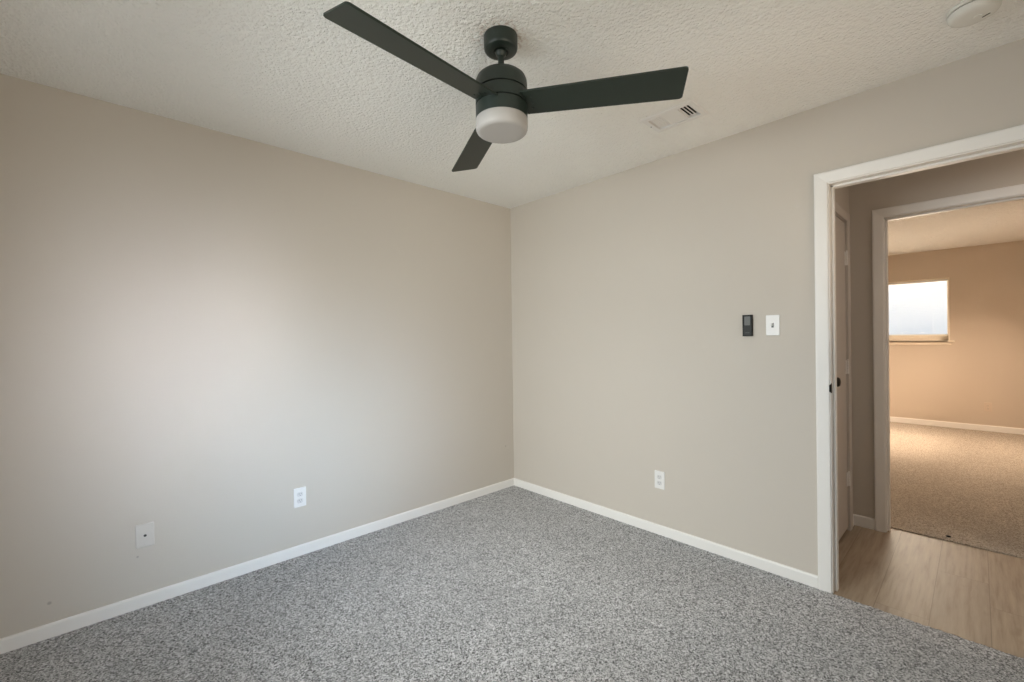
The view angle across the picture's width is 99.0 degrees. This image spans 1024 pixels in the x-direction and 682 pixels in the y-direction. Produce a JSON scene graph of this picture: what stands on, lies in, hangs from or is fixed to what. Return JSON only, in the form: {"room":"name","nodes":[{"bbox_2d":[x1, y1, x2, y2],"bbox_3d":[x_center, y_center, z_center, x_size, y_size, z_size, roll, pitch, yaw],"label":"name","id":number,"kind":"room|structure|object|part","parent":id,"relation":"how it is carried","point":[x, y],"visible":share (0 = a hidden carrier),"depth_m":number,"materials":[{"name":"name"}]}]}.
{"room":"empty bedroom","nodes":[
{"label":"empty bedroom","id":0,"kind":"room"},
{"bbox_2d":[0,74,513,637],"bbox_3d":[-1.198,0.074,2.822,3.180,2.480,0.120,-1,0,-43],"label":"wall","id":1,"kind":"structure","parent":0,"point":[201,328],"depth_m":2.34,"materials":[{"name":"beige paint"}]},
{"bbox_2d":[135,521,154,548],"bbox_3d":[-1.805,0.956,2.152,0.071,0.114,0.014,-1,0,-43],"label":"cable plate","id":2,"kind":"object","parent":1,"relation":"attached to","point":[144,533],"visible":1,"depth_m":2.15,"materials":[{"name":"grey plastic"}]},
{"bbox_2d":[0,478,513,653],"bbox_3d":[-1.097,1.266,2.817,3.049,0.072,0.011,-1,0,-43],"label":"baseboard","id":3,"kind":"structure","parent":1,"relation":"attached to","point":[37,634],"depth_m":2.34,"materials":[{"name":"white paint"}]},
{"bbox_2d":[294,486,305,507],"bbox_3d":[-1.282,0.946,2.647,0.070,0.115,0.008,-1,0,-43],"label":"wall outlet","id":4,"kind":"object","parent":1,"relation":"attached to","point":[299,493],"visible":1,"depth_m":2.65,"materials":[{"name":"white plastic"}]},
{"bbox_2d":[0,0,1023,208],"bbox_3d":[0.041,-1.173,1.568,3.300,0.030,3.660,-1,0,-43],"label":"ceiling","id":5,"kind":"structure","parent":0,"point":[278,73],"depth_m":1.82,"materials":[{"name":"paint"}]},
{"bbox_2d":[323,1,688,171],"bbox_3d":[-0.142,-0.972,1.607,1.099,0.367,1.201,-1,0,-43],"label":"ceiling fan","id":6,"kind":"object","parent":5,"relation":"hanging from","point":[504,102],"visible":1,"depth_m":1.58,"materials":[{"name":"black metal"}]},
{"bbox_3d":[-0.278,-0.893,1.396,0.140,0.008,0.602,18,12,40],"label":"blade","id":7,"kind":"part","parent":6,"relation":"part of","materials":[{"name":"grey laminate"}]},
{"bbox_3d":[-0.155,-0.898,2.009,0.140,0.008,0.602,-15,5,-18],"label":"blade","id":8,"kind":"part","parent":6,"relation":"part of","materials":[{"name":"grey laminate"}]},
{"bbox_3d":[-0.039,-0.816,1.667,0.198,0.052,0.198,-1,0,-43],"label":"lamp shade","id":9,"kind":"part","parent":6,"relation":"part of","materials":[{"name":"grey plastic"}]},
{"bbox_3d":[0.314,-0.902,1.596,0.602,0.008,0.140,-1,-14,11],"label":"blade","id":10,"kind":"part","parent":6,"relation":"part of","materials":[{"name":"grey laminate"}]},
{"bbox_2d":[640,99,708,132],"bbox_3d":[0.846,-1.249,2.288,0.205,0.169,0.285,-1,0,-43],"label":"ceiling vent","id":11,"kind":"object","parent":5,"relation":"in","point":[689,110],"visible":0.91,"depth_m":2.29,"materials":[{"name":"white plastic"}]},
{"bbox_3d":[0.848,-1.170,2.287,0.132,0.002,0.093,-1,0,-43],"label":"panel","id":12,"kind":"part","parent":11,"relation":"part of","materials":[{"name":"white plastic"}]},
{"bbox_2d":[946,0,1001,27],"bbox_3d":[1.628,-1.158,1.543,0.140,0.042,0.140,-1,0,-43],"label":"smoke detector","id":13,"kind":"object","parent":5,"relation":"attached to","point":[966,13],"visible":1,"depth_m":1.53,"materials":[{"name":"white plastic"}]},
{"bbox_3d":[1.627,-1.173,1.542,0.140,0.012,0.140,-1,0,-43],"label":"mounting plate","id":14,"kind":"part","parent":13,"relation":"part of","materials":[{"name":"white plastic"}]},
{"bbox_2d":[0,422,1023,681],"bbox_3d":[2.524,1.258,3.208,8.860,0.035,4.400,-1,0,-43],"label":"floor","id":15,"kind":"structure","parent":0,"point":[514,583],"depth_m":2.09,"materials":[{"name":"grey carpet"}]},
{"bbox_2d":[510,38,1023,574],"bbox_3d":[1.216,0.041,2.662,0.119,2.480,3.660,-1,0,-43],"label":"wall","id":16,"kind":"structure","parent":0,"point":[623,284],"depth_m":2.64,"materials":[{"name":"beige paint"}]},
{"bbox_2d":[654,470,664,489],"bbox_3d":[0.963,0.907,2.855,0.008,0.115,0.070,-1,0,-43],"label":"wall outlet","id":17,"kind":"object","parent":16,"relation":"attached to","point":[659,475],"visible":1,"depth_m":2.85,"materials":[{"name":"white plastic"}]},
{"bbox_2d":[514,478,817,588],"bbox_3d":[0.786,1.240,3.048,0.011,0.072,2.254,-1,0,-43],"label":"baseboard","id":18,"kind":"structure","parent":16,"relation":"attached to","point":[809,579],"depth_m":2.73,"materials":[{"name":"white paint"}]},
{"bbox_2d":[742,315,752,335],"bbox_3d":[1.320,-0.086,2.450,0.016,0.119,0.050,-1,0,-43],"label":"remote holder","id":19,"kind":"object","parent":16,"relation":"attached to","point":[747,330],"visible":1,"depth_m":2.44,"materials":[{"name":"black plastic"}]},
{"bbox_2d":[743,316,750,325],"bbox_3d":[1.319,-0.088,2.449,0.012,0.104,0.040,-1,0,-43],"label":"remote","id":20,"kind":"object","parent":19,"relation":"in","point":[746,319],"visible":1,"depth_m":2.44,"materials":[{"name":"grey plastic"}]},
{"bbox_3d":[1.316,-0.058,2.447,0.004,0.053,0.042,-1,0,-43],"label":"panel","id":21,"kind":"part","parent":19,"relation":"part of","materials":[{"name":"grey plastic"}]},
{"bbox_2d":[766,315,779,335],"bbox_3d":[1.403,-0.085,2.358,0.022,0.111,0.066,-1,0,-43],"label":"light switch","id":22,"kind":"object","parent":16,"relation":"attached to","point":[772,321],"visible":1,"depth_m":2.36,"materials":[{"name":"white plastic"}]},
{"bbox_2d":[814,124,1023,592],"bbox_3d":[1.900,0.208,1.938,0.152,2.106,0.900,-1,0,-43],"label":"trim","id":23,"kind":"structure","parent":16,"relation":"attached to","point":[1011,139],"depth_m":2.19,"materials":[{"name":"white paint"}]},
{"bbox_3d":[1.562,0.211,2.200,0.016,2.106,0.055,-1,0,-43],"label":"casing","id":24,"kind":"part","parent":23,"relation":"part of","materials":[{"name":"white paint"}]},
{"bbox_3d":[1.837,-0.817,1.887,0.016,0.055,0.900,-1,0,-43],"label":"head casing","id":25,"kind":"part","parent":23,"relation":"part of","materials":[{"name":"white paint"}]},
{"bbox_2d":[835,186,848,212],"bbox_3d":[1.920,0.031,2.699,0.955,2.480,0.120,-1,0,-43],"label":"wall","id":26,"kind":"structure","parent":0,"point":[841,194],"depth_m":2.85,"materials":[{"name":"beige paint"}]},
{"bbox_2d":[835,201,852,539],"bbox_3d":[1.971,0.209,2.703,0.718,2.096,0.182,-1,0,-43],"label":"door","id":27,"kind":"structure","parent":26,"relation":"in","point":[842,218],"depth_m":2.84,"materials":[{"name":"beige paint"}]},
{"bbox_3d":[1.836,0.233,2.496,0.064,0.064,0.064,-1,0,-43],"label":"knob","id":28,"kind":"part","parent":27,"relation":"part of","materials":[{"name":"black metal"}]},
{"bbox_3d":[1.982,-0.812,2.671,0.718,0.055,0.016,-1,0,-43],"label":"head casing","id":29,"kind":"part","parent":27,"relation":"part of","materials":[{"name":"beige paint"}]},
{"bbox_3d":[2.238,0.204,2.903,0.055,2.096,0.016,-1,0,-43],"label":"casing","id":30,"kind":"part","parent":27,"relation":"part of","materials":[{"name":"beige paint"}]},
{"bbox_2d":[849,149,1023,518],"bbox_3d":[2.539,0.022,2.821,0.115,2.480,3.800,-1,0,-43],"label":"wall","id":31,"kind":"structure","parent":0,"point":[1005,169],"depth_m":2.91,"materials":[{"name":"beige paint"}]},
{"bbox_2d":[853,514,874,529],"bbox_3d":[2.363,1.216,2.939,0.011,0.076,0.122,-1,0,-43],"label":"baseboard","id":32,"kind":"structure","parent":31,"relation":"attached to","point":[862,521],"depth_m":2.93,"materials":[{"name":"white paint"}]},
{"bbox_2d":[872,184,1023,532],"bbox_3d":[2.744,0.191,2.607,0.147,2.111,0.900,-1,0,-43],"label":"trim","id":33,"kind":"structure","parent":31,"relation":"attached to","point":[880,217],"depth_m":2.86,"materials":[{"name":"white paint"}]},
{"bbox_3d":[2.406,0.195,2.870,0.016,2.111,0.055,-1,0,-43],"label":"casing","id":34,"kind":"part","parent":33,"relation":"part of","materials":[{"name":"white paint"}]},
{"bbox_3d":[2.682,-0.836,2.558,0.016,0.055,0.900,-1,0,-43],"label":"head casing","id":35,"kind":"part","parent":33,"relation":"part of","materials":[{"name":"white paint"}]},
{"bbox_2d":[888,240,1023,428],"bbox_3d":[5.717,-0.036,6.343,0.120,2.480,3.260,-1,0,-43],"label":"wall","id":36,"kind":"structure","parent":0,"point":[953,382],"depth_m":5.83,"materials":[{"name":"beige paint"}]},
{"bbox_2d":[888,277,954,344],"bbox_3d":[5.561,-0.404,6.459,0.133,0.919,1.368,-1,0,-43],"label":"window","id":37,"kind":"structure","parent":36,"relation":"in","point":[911,339],"depth_m":6.15,"materials":[{"name":"beige paint"}]},
{"bbox_2d":[888,279,947,335],"bbox_3d":[5.560,-0.461,6.458,0.036,0.767,1.234,-1,0,-43],"label":"window blind","id":38,"kind":"object","parent":37,"relation":"attached to","point":[942,280],"visible":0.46,"depth_m":6.22,"materials":[{"name":"white plastic"}]},
{"bbox_3d":[5.554,-0.832,6.457,0.036,0.026,1.234,-1,0,-43],"label":"head rail","id":39,"kind":"part","parent":38,"relation":"part of","materials":[{"name":"white plastic"}]},
{"bbox_3d":[5.565,-0.085,6.460,0.024,0.015,1.230,-1,0,-43],"label":"rail","id":40,"kind":"part","parent":38,"relation":"part of","materials":[{"name":"white plastic"}]},
{"bbox_3d":[5.560,0.007,6.454,0.113,0.022,1.368,-1,0,-43],"label":"sill","id":41,"kind":"part","parent":37,"relation":"part of","materials":[{"name":"beige paint"}]},
{"bbox_2d":[890,416,1023,434],"bbox_3d":[5.685,1.152,6.303,0.011,0.085,3.020,-1,0,-43],"label":"baseboard","id":42,"kind":"structure","parent":36,"relation":"attached to","point":[892,419],"depth_m":5.91,"materials":[{"name":"white paint"}]},
{"bbox_2d":[888,200,1023,255],"bbox_3d":[3.980,-1.241,4.721,4.840,0.030,3.260,-1,0,-43],"label":"ceiling","id":43,"kind":"structure","parent":0,"point":[1002,222],"depth_m":4.85,"materials":[{"name":"paint"}]}
]}

